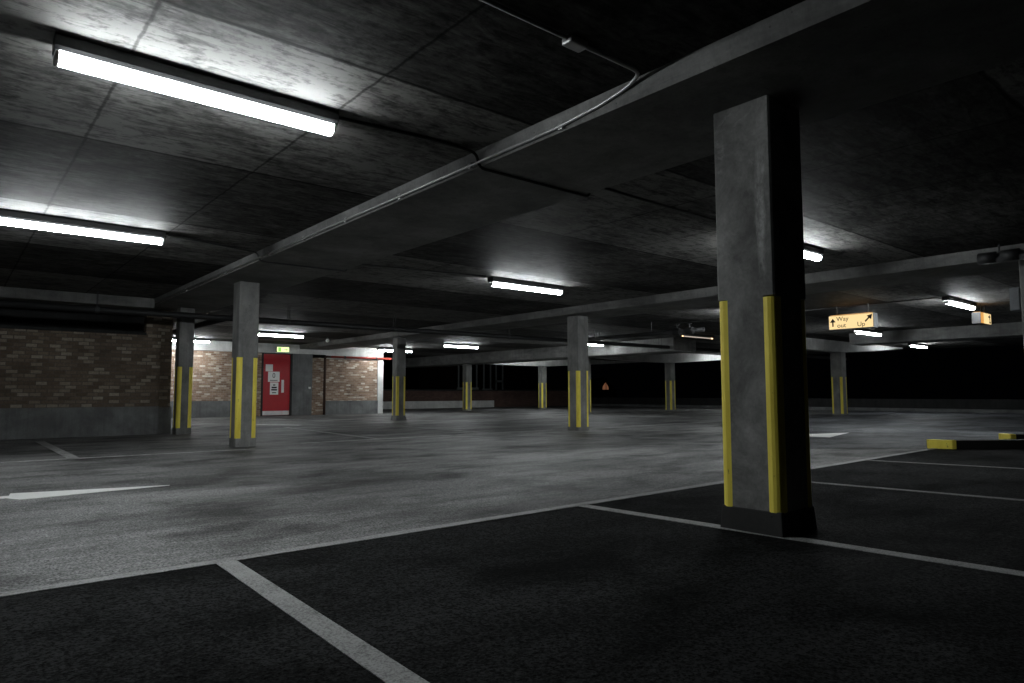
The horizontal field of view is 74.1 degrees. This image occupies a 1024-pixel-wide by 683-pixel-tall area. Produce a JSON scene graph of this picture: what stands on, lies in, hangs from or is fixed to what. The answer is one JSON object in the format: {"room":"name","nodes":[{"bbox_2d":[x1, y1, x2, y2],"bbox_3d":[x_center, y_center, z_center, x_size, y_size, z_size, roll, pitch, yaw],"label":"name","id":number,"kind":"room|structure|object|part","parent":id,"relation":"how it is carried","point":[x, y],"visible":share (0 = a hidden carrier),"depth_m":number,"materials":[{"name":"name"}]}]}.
{"room":"parking garage","nodes":[
{"label":"parking garage","id":0,"kind":"room"},
{"bbox_2d":[0,307,143,331],"bbox_3d":[-12.120,0.290,9.954,12.120,2.490,0.200,4,-6,-40],"label":"wall","id":1,"kind":"structure","parent":0,"point":[10,316],"depth_m":12.95,"materials":[{"name":"grey concrete"}]},
{"bbox_2d":[0,309,172,439],"bbox_3d":[-11.374,0.290,9.245,12.360,2.380,0.440,4,-6,-40],"label":"wall","id":2,"kind":"structure","parent":0,"point":[55,382],"depth_m":12.09,"materials":[{"name":"brown brick"}]},
{"bbox_3d":[-11.337,1.199,8.944,12.120,0.520,0.040,4,-6,-40],"label":"baseboard","id":3,"kind":"part","parent":2,"relation":"part of","materials":[{"name":"grey concrete"}]},
{"bbox_3d":[-6.661,1.510,12.960,0.260,0.500,0.040,4,-6,-40],"label":"baseboard","id":4,"kind":"part","parent":2,"relation":"part of","materials":[{"name":"grey concrete"}]},
{"bbox_2d":[170,341,383,417],"bbox_3d":[-10.883,1.486,25.565,9.830,2.490,6.730,4,-6,-40],"label":"wall","id":5,"kind":"structure","parent":0,"point":[353,386],"depth_m":24.17,"materials":[{"name":"brown brick"}]},
{"bbox_3d":[-10.637,2.145,21.345,4.880,0.530,0.030,4,-6,-40],"label":"baseboard","id":6,"kind":"part","parent":5,"relation":"part of","materials":[{"name":"grey concrete"}]},
{"bbox_2d":[260,352,292,415],"bbox_3d":[-8.199,1.488,23.551,1.080,2.170,0.252,4,-6,-40],"label":"door","id":7,"kind":"structure","parent":5,"relation":"in","point":[280,404],"depth_m":23.55,"materials":[{"name":"red metal"}]},
{"bbox_2d":[266,364,272,370],"bbox_3d":[-8.368,0.908,23.382,0.250,0.240,0.004,4,-6,-40],"label":"notice","id":8,"kind":"object","parent":7,"relation":"attached to","point":[269,367],"visible":1,"depth_m":23.38,"materials":[{"name":"white paper"}]},
{"bbox_2d":[268,372,279,381],"bbox_3d":[-8.240,1.220,23.463,0.400,0.350,0.006,4,-6,-40],"label":"notice","id":9,"kind":"object","parent":7,"relation":"attached to","point":[272,376],"visible":1,"depth_m":23.46,"materials":[{"name":"white paper"}]},
{"bbox_2d":[270,382,277,394],"bbox_3d":[-8.224,1.625,23.445,0.290,0.420,0.006,4,-6,-40],"label":"notice","id":10,"kind":"object","parent":7,"relation":"attached to","point":[273,385],"visible":1,"depth_m":23.44,"materials":[{"name":"white paper"}]},
{"bbox_3d":[-8.160,2.466,23.431,0.930,0.140,0.008,4,-6,-40],"label":"kick plate","id":11,"kind":"part","parent":7,"relation":"part of","materials":[{"name":"silver metal"}]},
{"bbox_3d":[-7.995,1.559,23.637,0.090,0.440,0.012,4,-6,-40],"label":"push plate","id":12,"kind":"part","parent":7,"relation":"part of","materials":[{"name":"silver metal"}]},
{"bbox_2d":[276,347,289,352],"bbox_3d":[-7.993,0.281,23.643,0.460,0.190,0.078,4,-6,-40],"label":"exit sign","id":13,"kind":"object","parent":5,"relation":"attached to","point":[278,349],"visible":1,"depth_m":23.61,"materials":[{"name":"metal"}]},
{"bbox_3d":[-6.252,1.675,25.250,2.640,2.050,0.220,4,-6,-40],"label":"brick panel","id":14,"kind":"part","parent":5,"relation":"part of","materials":[{"name":"brown brick"}]},
{"bbox_3d":[-5.961,2.451,25.250,2.120,0.500,0.060,4,-6,-40],"label":"baseboard","id":15,"kind":"part","parent":5,"relation":"part of","materials":[{"name":"grey concrete"}]},
{"bbox_2d":[323,355,391,414],"bbox_3d":[-5.626,1.644,25.507,3.113,2.149,0.132,4,-6,-40],"label":"pipe","id":16,"kind":"object","parent":5,"relation":"attached to","point":[327,356],"visible":0.96,"depth_m":24.60,"materials":[{"name":"metal"}]},
{"bbox_2d":[383,389,567,408],"bbox_3d":[-2.200,3.101,36.871,18.200,0.970,0.420,4,-6,-40],"label":"wall","id":17,"kind":"structure","parent":0,"point":[414,398],"depth_m":36.90,"materials":[{"name":"red brick"}]},
{"bbox_3d":[-5.029,3.208,34.275,10.450,0.370,0.080,4,-6,-40],"label":"baseboard","id":18,"kind":"part","parent":17,"relation":"part of","materials":[{"name":"concrete"}]},
{"bbox_2d":[0,0,1023,365],"bbox_3d":[0.859,-0.708,15.464,39.000,0.300,38.500,4,-6,-40],"label":"ceiling","id":19,"kind":"structure","parent":0,"point":[938,169],"depth_m":5.24,"materials":[{"name":"concrete"}]},
{"bbox_2d":[0,286,154,309],"bbox_3d":[-11.389,-0.951,8.964,11.860,0.170,1.000,4,-6,-40],"label":"ceiling beam","id":20,"kind":"structure","parent":19,"relation":"attached to","point":[6,293],"depth_m":11.61,"materials":[{"name":"concrete"}]},
{"bbox_2d":[0,209,164,244],"bbox_3d":[-4.312,-1.141,6.839,1.460,0.139,0.132,4,-6,-40],"label":"ceiling light","id":21,"kind":"object","parent":19,"relation":"attached to","point":[7,217],"visible":1,"depth_m":6.77,"materials":[{"name":"white translucent plastic"},{"name":"dark steel"}]},
{"bbox_2d":[172,337,210,342],"bbox_3d":[-10.076,-0.052,20.896,1.460,0.139,0.132,4,-6,-40],"label":"ceiling light","id":22,"kind":"object","parent":19,"relation":"attached to","point":[197,340],"visible":0.42,"depth_m":21.13,"materials":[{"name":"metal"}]},
{"bbox_2d":[172,339,209,342],"bbox_3d":[-10.075,-0.013,20.893,1.420,0.056,0.094,4,-6,-40],"label":"diffuser","id":23,"kind":"object","parent":22,"relation":"attached to","point":[174,340],"depth_m":21.14,"materials":[{"name":"white plastic"}]},
{"bbox_2d":[52,32,338,136],"bbox_3d":[-1.670,-1.382,3.765,1.460,0.139,0.132,4,-6,-40],"label":"ceiling light","id":24,"kind":"object","parent":19,"relation":"attached to","point":[68,52],"visible":1,"depth_m":3.64,"materials":[{"name":"white translucent plastic"},{"name":"dark steel"}]},
{"bbox_2d":[173,312,224,334],"bbox_3d":[-8.609,-0.271,16.720,0.120,0.347,9.800,4,-6,-40],"label":"pipe","id":25,"kind":"object","parent":19,"relation":"hanging from","point":[205,323],"visible":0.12,"depth_m":13.88,"materials":[{"name":"black metal"}]},
{"bbox_2d":[258,331,303,337],"bbox_3d":[-6.554,-0.203,19.020,1.460,0.139,0.132,4,-6,-40],"label":"ceiling light","id":26,"kind":"object","parent":19,"relation":"attached to","point":[260,333],"visible":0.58,"depth_m":19.01,"materials":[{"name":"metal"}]},
{"bbox_2d":[258,333,302,337],"bbox_3d":[-6.554,-0.163,19.017,1.420,0.056,0.094,4,-6,-40],"label":"diffuser","id":27,"kind":"object","parent":26,"relation":"attached to","point":[295,335],"depth_m":19.07,"materials":[{"name":"white plastic"}]},
{"bbox_2d":[167,234,485,276],"bbox_3d":[-2.157,-0.995,8.806,4.276,0.132,0.310,3,-6,-38],"label":"cable","id":28,"kind":"object","parent":19,"relation":"attached to","point":[168,234],"visible":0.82,"depth_m":8.63,"materials":[{"name":"metal"}]},
{"bbox_2d":[377,347,412,352],"bbox_3d":[-4.423,0.313,25.658,1.460,0.159,0.132,4,-6,-40],"label":"ceiling light","id":29,"kind":"object","parent":19,"relation":"hanging from","point":[378,348],"visible":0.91,"depth_m":25.42,"materials":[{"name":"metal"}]},
{"bbox_2d":[155,0,638,302],"bbox_3d":[-3.706,-1.127,7.263,2.274,0.105,11.265,4,-6,-40],"label":"conduit","id":30,"kind":"object","parent":19,"relation":"attached to","point":[573,42],"visible":1,"depth_m":3.97,"materials":[{"name":"grey metal"}]},
{"bbox_2d":[0,291,849,359],"bbox_3d":[-0.350,-0.247,16.963,38.900,0.385,0.128,4,-6,-40],"label":"drain pipe","id":31,"kind":"object","parent":19,"relation":"hanging from","point":[3,303],"visible":0.82,"depth_m":13.64,"materials":[{"name":"black metal"}]},
{"bbox_2d":[442,343,478,348],"bbox_3d":[-1.792,0.153,23.757,1.460,0.139,0.132,4,-6,-40],"label":"ceiling light","id":32,"kind":"object","parent":19,"relation":"attached to","point":[455,345],"visible":1,"depth_m":23.67,"materials":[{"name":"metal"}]},
{"bbox_2d":[445,345,477,348],"bbox_3d":[-1.792,0.192,23.754,1.420,0.056,0.094,4,-6,-40],"label":"diffuser","id":33,"kind":"object","parent":32,"relation":"attached to","point":[455,346],"depth_m":23.78,"materials":[{"name":"white plastic"}]},
{"bbox_2d":[488,276,563,294],"bbox_3d":[0.239,-0.862,10.583,1.460,0.139,0.132,4,-6,-40],"label":"ceiling light","id":34,"kind":"object","parent":19,"relation":"attached to","point":[501,282],"visible":1,"depth_m":10.49,"materials":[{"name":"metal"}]},
{"bbox_2d":[493,282,561,294],"bbox_3d":[0.239,-0.822,10.580,1.420,0.056,0.094,4,-6,-40],"label":"diffuser","id":35,"kind":"object","parent":34,"relation":"attached to","point":[511,285],"depth_m":10.55,"materials":[{"name":"white plastic"}]},
{"bbox_2d":[339,116,715,222],"bbox_3d":[0.760,-1.236,5.740,4.821,0.134,0.092,4,-6,-40],"label":"cable","id":36,"kind":"object","parent":19,"relation":"attached to","point":[474,153],"visible":0.81,"depth_m":4.95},
{"bbox_2d":[406,338,695,367],"bbox_3d":[0.058,0.622,28.075,1.200,0.420,17.000,4,-6,-40],"label":"ceiling beam","id":37,"kind":"structure","parent":19,"relation":"attached to","point":[677,345],"depth_m":25.75,"materials":[{"name":"concrete"}]},
{"bbox_2d":[489,360,638,365],"bbox_3d":[2.874,1.101,34.440,11.300,0.410,0.360,4,-6,-40],"label":"ceiling beam","id":38,"kind":"structure","parent":19,"relation":"attached to","point":[551,362],"depth_m":33.46,"materials":[{"name":"concrete"}]},
{"bbox_2d":[151,0,1023,322],"bbox_3d":[-2.274,-1.057,8.171,1.140,0.110,31.300,4,-6,-40],"label":"ceiling beam","id":39,"kind":"structure","parent":19,"relation":"attached to","point":[823,59],"depth_m":3.92,"materials":[{"name":"concrete"}]},
{"bbox_2d":[588,322,705,340],"bbox_3d":[3.094,-0.260,16.971,0.170,0.371,4.000,4,-6,-40],"label":"pipe","id":40,"kind":"object","parent":19,"relation":"hanging from","point":[687,330],"visible":0.95,"depth_m":16.45,"materials":[{"name":"black metal"}]},
{"bbox_2d":[598,353,720,362],"bbox_3d":[6.901,0.703,29.154,11.100,0.440,0.360,4,-6,-40],"label":"ceiling beam","id":41,"kind":"structure","parent":19,"relation":"attached to","point":[677,357],"depth_m":28.73,"materials":[{"name":"concrete"}]},
{"bbox_2d":[299,243,1023,349],"bbox_3d":[2.888,-0.719,12.460,1.120,0.145,31.300,4,-6,-40],"label":"ceiling beam","id":42,"kind":"structure","parent":19,"relation":"attached to","point":[960,264],"depth_m":11.53,"materials":[{"name":"concrete"}]},
{"bbox_2d":[680,333,713,339],"bbox_3d":[5.462,-0.158,19.988,1.600,0.120,0.080,4,-6,-40],"label":"ceiling light","id":43,"kind":"object","parent":19,"relation":"attached to","point":[682,334],"visible":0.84,"depth_m":19.98,"materials":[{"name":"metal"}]},
{"bbox_2d":[675,297,940,323],"bbox_3d":[5.900,-0.618,14.499,0.024,0.040,5.823,4,-6,-40],"label":"conduit","id":44,"kind":"object","parent":19,"relation":"attached to","point":[932,297],"visible":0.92,"depth_m":13.38,"materials":[{"name":"grey metal"}]},
{"bbox_2d":[804,244,823,260],"bbox_3d":[3.173,-1.081,7.791,1.460,0.139,0.132,4,-6,-40],"label":"ceiling light","id":45,"kind":"object","parent":19,"relation":"attached to","point":[810,252],"visible":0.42,"depth_m":8.07,"materials":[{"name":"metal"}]},
{"bbox_2d":[804,251,821,260],"bbox_3d":[3.173,-1.042,7.788,1.420,0.056,0.094,4,-6,-40],"label":"diffuser","id":46,"kind":"object","parent":45,"relation":"attached to","point":[813,255],"depth_m":8.09,"materials":[{"name":"white plastic"}]},
{"bbox_2d":[829,303,877,330],"bbox_3d":[6.723,-0.486,13.389,0.200,0.480,0.860,4,-6,-40],"label":"sign","id":47,"kind":"object","parent":19,"relation":"hanging from","point":[837,322],"visible":1,"depth_m":13.28,"materials":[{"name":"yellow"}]},
{"bbox_3d":[6.652,-0.393,13.322,0.006,0.265,0.840,4,-6,-40],"label":"lit panel","id":48,"kind":"part","parent":47,"relation":"part of","materials":[{"name":"yellow plastic"}]},
{"bbox_2d":[806,338,902,351],"bbox_3d":[10.621,0.160,22.684,11.300,0.360,0.360,4,-6,-40],"label":"ceiling beam","id":49,"kind":"structure","parent":19,"relation":"attached to","point":[812,344],"depth_m":22.64,"materials":[{"name":"concrete"}]},
{"bbox_2d":[853,328,881,335],"bbox_3d":[9.278,-0.287,17.677,1.460,0.229,0.132,4,-6,-40],"label":"ceiling light","id":50,"kind":"object","parent":19,"relation":"hanging from","point":[875,332],"visible":0.76,"depth_m":17.59,"materials":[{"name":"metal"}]},
{"bbox_2d":[857,331,880,335],"bbox_3d":[9.278,-0.203,17.671,1.420,0.056,0.094,4,-6,-40],"label":"diffuser","id":51,"kind":"object","parent":50,"relation":"attached to","point":[875,333],"depth_m":17.68,"materials":[{"name":"white plastic"}]},
{"bbox_2d":[908,343,927,347],"bbox_3d":[14.385,0.146,24.030,1.460,0.139,0.132,4,-6,-40],"label":"ceiling light","id":52,"kind":"object","parent":19,"relation":"attached to","point":[917,345],"visible":0.97,"depth_m":23.90,"materials":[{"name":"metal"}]},
{"bbox_2d":[849,322,1022,345],"bbox_3d":[15.648,-0.557,13.714,0.900,0.320,16.900,4,-6,-40],"label":"ceiling beam","id":53,"kind":"structure","parent":19,"relation":"attached to","point":[1001,330],"depth_m":18.10,"materials":[{"name":"concrete"}]},
{"bbox_2d":[941,296,976,309],"bbox_3d":[8.376,-0.714,12.687,1.460,0.139,0.132,4,-6,-40],"label":"ceiling light","id":54,"kind":"object","parent":19,"relation":"attached to","point":[949,300],"visible":1,"depth_m":12.52,"materials":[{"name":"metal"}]},
{"bbox_2d":[948,301,974,309],"bbox_3d":[8.376,-0.675,12.684,1.420,0.056,0.094,4,-6,-40],"label":"diffuser","id":55,"kind":"object","parent":54,"relation":"attached to","point":[963,304],"depth_m":12.68,"materials":[{"name":"white plastic"}]},
{"bbox_2d":[972,304,990,325],"bbox_3d":[9.231,-0.535,13.336,0.620,0.400,0.160,4,-6,-40],"label":"arrow sign","id":56,"kind":"object","parent":19,"relation":"hanging from","point":[978,318],"visible":1,"depth_m":13.17,"materials":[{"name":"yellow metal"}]},
{"bbox_3d":[9.105,-0.460,13.129,0.150,0.204,0.006,4,-6,-40],"label":"amber panel","id":57,"kind":"part","parent":56,"relation":"part of","materials":[{"name":"orange plastic"}]},
{"bbox_3d":[9.335,-0.446,13.321,0.450,0.204,0.006,4,-6,-40],"label":"lit panel","id":58,"kind":"part","parent":56,"relation":"part of","materials":[{"name":"yellow plastic"}]},
{"bbox_2d":[977,245,1023,264],"bbox_3d":[7.645,-1.214,5.710,0.140,0.208,6.370,4,-6,-40],"label":"pipe","id":59,"kind":"object","parent":19,"relation":"hanging from","point":[1015,254],"visible":1,"depth_m":7.95,"materials":[{"name":"black metal"}]},
{"bbox_2d":[0,406,1023,682],"bbox_3d":[0.767,2.139,16.144,40.001,0.307,40.000,4,-6,-40],"label":"floor","id":60,"kind":"structure","parent":0,"point":[285,491],"depth_m":5.73,"materials":[{"name":"concrete"}]},
{"bbox_2d":[172,308,194,434],"bbox_3d":[-6.230,0.557,12.872,0.270,2.385,0.270,4,-6,-40],"label":"concrete column","id":61,"kind":"structure","parent":60,"relation":"on","point":[184,350],"depth_m":12.77,"materials":[{"name":"grey concrete"}]},
{"bbox_2d":[229,281,259,446],"bbox_3d":[-3.908,0.326,9.912,0.295,2.385,0.295,4,-6,-40],"label":"concrete column","id":62,"kind":"structure","parent":60,"relation":"on","point":[246,294],"depth_m":9.80,"materials":[{"name":"grey concrete"}]},
{"bbox_2d":[390,337,405,420],"bbox_3d":[-3.222,1.064,19.317,0.337,2.350,0.337,4,-6,-40],"label":"concrete column","id":63,"kind":"structure","parent":60,"relation":"on","point":[399,344],"depth_m":19.21,"materials":[{"name":"grey concrete"}]},
{"bbox_2d":[462,364,471,410],"bbox_3d":[-2.002,2.039,30.290,0.310,2.080,0.310,4,-6,-40],"label":"concrete column","id":64,"kind":"structure","parent":60,"relation":"on","point":[467,368],"depth_m":30.18,"materials":[{"name":"grey concrete"}]},
{"bbox_2d":[0,449,1023,682],"bbox_3d":[2.997,0.707,-0.526,22.000,0.004,11.440,4,-6,-40],"label":"bay","id":65,"kind":"object","parent":60,"relation":"on","point":[577,594],"visible":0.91,"depth_m":2.42,"materials":[{"name":"black asphalt"}]},
{"bbox_2d":[714,95,816,537],"bbox_3d":[1.423,-0.148,3.859,0.373,2.385,0.373,4,-6,-40],"label":"concrete column","id":66,"kind":"structure","parent":65,"relation":"on","point":[761,267],"depth_m":3.73,"materials":[{"name":"grey concrete"}]},
{"bbox_2d":[1018,260,1023,345],"bbox_3d":[6.324,0.183,8.048,0.406,2.350,0.406,4,-6,-40],"label":"concrete column","id":67,"kind":"structure","parent":65,"relation":"on","point":[1021,262],"depth_m":8.12,"materials":[{"name":"grey concrete"}]},
{"bbox_2d":[1009,287,1020,311],"bbox_3d":[6.142,-0.509,8.240,0.230,0.280,0.110,4,-6,-40],"label":"junction box","id":68,"kind":"object","parent":67,"relation":"attached to","point":[1014,293],"visible":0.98,"depth_m":8.16,"materials":[{"name":"grey metal"}]},
{"bbox_2d":[538,366,546,408],"bbox_3d":[1.487,2.246,33.125,0.310,2.090,0.310,4,-6,-40],"label":"concrete column","id":69,"kind":"structure","parent":60,"relation":"on","point":[542,370],"depth_m":33.02,"materials":[{"name":"grey concrete"}]},
{"bbox_2d":[567,315,588,430],"bbox_3d":[1.364,0.649,14.011,0.320,2.350,0.320,4,-6,-40],"label":"concrete column","id":70,"kind":"structure","parent":60,"relation":"on","point":[577,326],"depth_m":13.89,"materials":[{"name":"grey concrete"}]},
{"bbox_2d":[588,358,591,413],"bbox_3d":[2.732,1.641,25.204,0.310,2.080,0.310,4,-6,-40],"label":"concrete column","id":71,"kind":"structure","parent":60,"relation":"on","point":[589,359],"depth_m":25.12,"materials":[{"name":"grey concrete"}]},
{"bbox_2d":[665,363,675,410],"bbox_3d":[6.750,1.931,28.939,0.320,2.060,0.320,4,-6,-40],"label":"concrete column","id":72,"kind":"structure","parent":60,"relation":"on","point":[669,367],"depth_m":28.83,"materials":[{"name":"grey concrete"}]},
{"bbox_2d":[720,410,1023,447],"bbox_3d":[10.248,2.112,17.936,21.150,0.004,11.400,4,-6,-40],"label":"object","id":73,"kind":"structure","parent":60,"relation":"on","point":[863,429],"depth_m":14.35,"materials":[{"name":"concrete"}]},
{"bbox_2d":[830,352,847,414],"bbox_3d":[11.069,1.424,22.959,0.370,2.140,0.370,4,-6,-40],"label":"concrete column","id":74,"kind":"structure","parent":73,"relation":"on","point":[837,359],"depth_m":22.83,"materials":[{"name":"grey concrete"}]},
{"bbox_2d":[999,433,1023,438],"bbox_3d":[9.041,1.476,10.427,3.020,0.126,0.248,0,-4,-2],"label":"kerb stone","id":75,"kind":"object","parent":73,"relation":"on","point":[1001,435],"visible":0.57,"depth_m":10.27,"materials":[{"name":"yellow rubber"}]},
{"bbox_2d":[927,439,1023,448],"bbox_3d":[8.205,1.385,9.213,5.164,0.124,0.320,0,-4,-4],"label":"kerb stone","id":76,"kind":"object","parent":60,"relation":"on","point":[931,443],"visible":0.96,"depth_m":9.06,"materials":[{"name":"yellow concrete"}]},
{"bbox_2d":[591,397,1023,412],"bbox_3d":[16.501,2.606,27.761,0.650,0.500,37.700,4,-6,-40],"label":"wall","id":77,"kind":"structure","parent":0,"point":[918,405],"depth_m":28.60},
{"label":"outside","id":78,"kind":"structure","parent":0,"visible":0},
{"bbox_3d":[3.842,7.068,41.834,180.000,0.200,180.000,4,-6,-40],"label":"ground","id":79,"kind":"structure","parent":78,"visible":0},
{"bbox_2d":[383,360,537,389],"bbox_3d":[-4.876,3.384,63.561,14.600,10.500,8.600,4,-6,-40],"label":"neighbouring building","id":80,"kind":"structure","parent":79,"relation":"on","point":[484,376],"depth_m":59.99,"materials":[{"name":"stone"}]},
{"bbox_3d":[-3.886,2.623,59.216,2.100,3.050,0.010,4,-6,-40],"label":"pane","id":81,"kind":"part","parent":80,"relation":"part of","materials":[{"name":"black glass"}]},
{"bbox_3d":[-2.234,2.775,60.585,0.900,3.150,0.010,4,-6,-40],"label":"pane","id":82,"kind":"part","parent":80,"relation":"part of","materials":[{"name":"black glass"}]},
{"bbox_3d":[-1.158,3.166,61.454,0.900,3.800,0.010,4,-6,-40],"label":"pane","id":83,"kind":"part","parent":80,"relation":"part of","materials":[{"name":"black glass"}]},
{"bbox_2d":[566,378,615,397],"bbox_3d":[8.421,6.560,71.916,3.600,5.400,4.250,4,-6,-40],"label":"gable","id":84,"kind":"object","parent":79,"relation":"on","point":[600,387],"visible":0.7,"depth_m":70.42,"materials":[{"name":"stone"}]}
]}

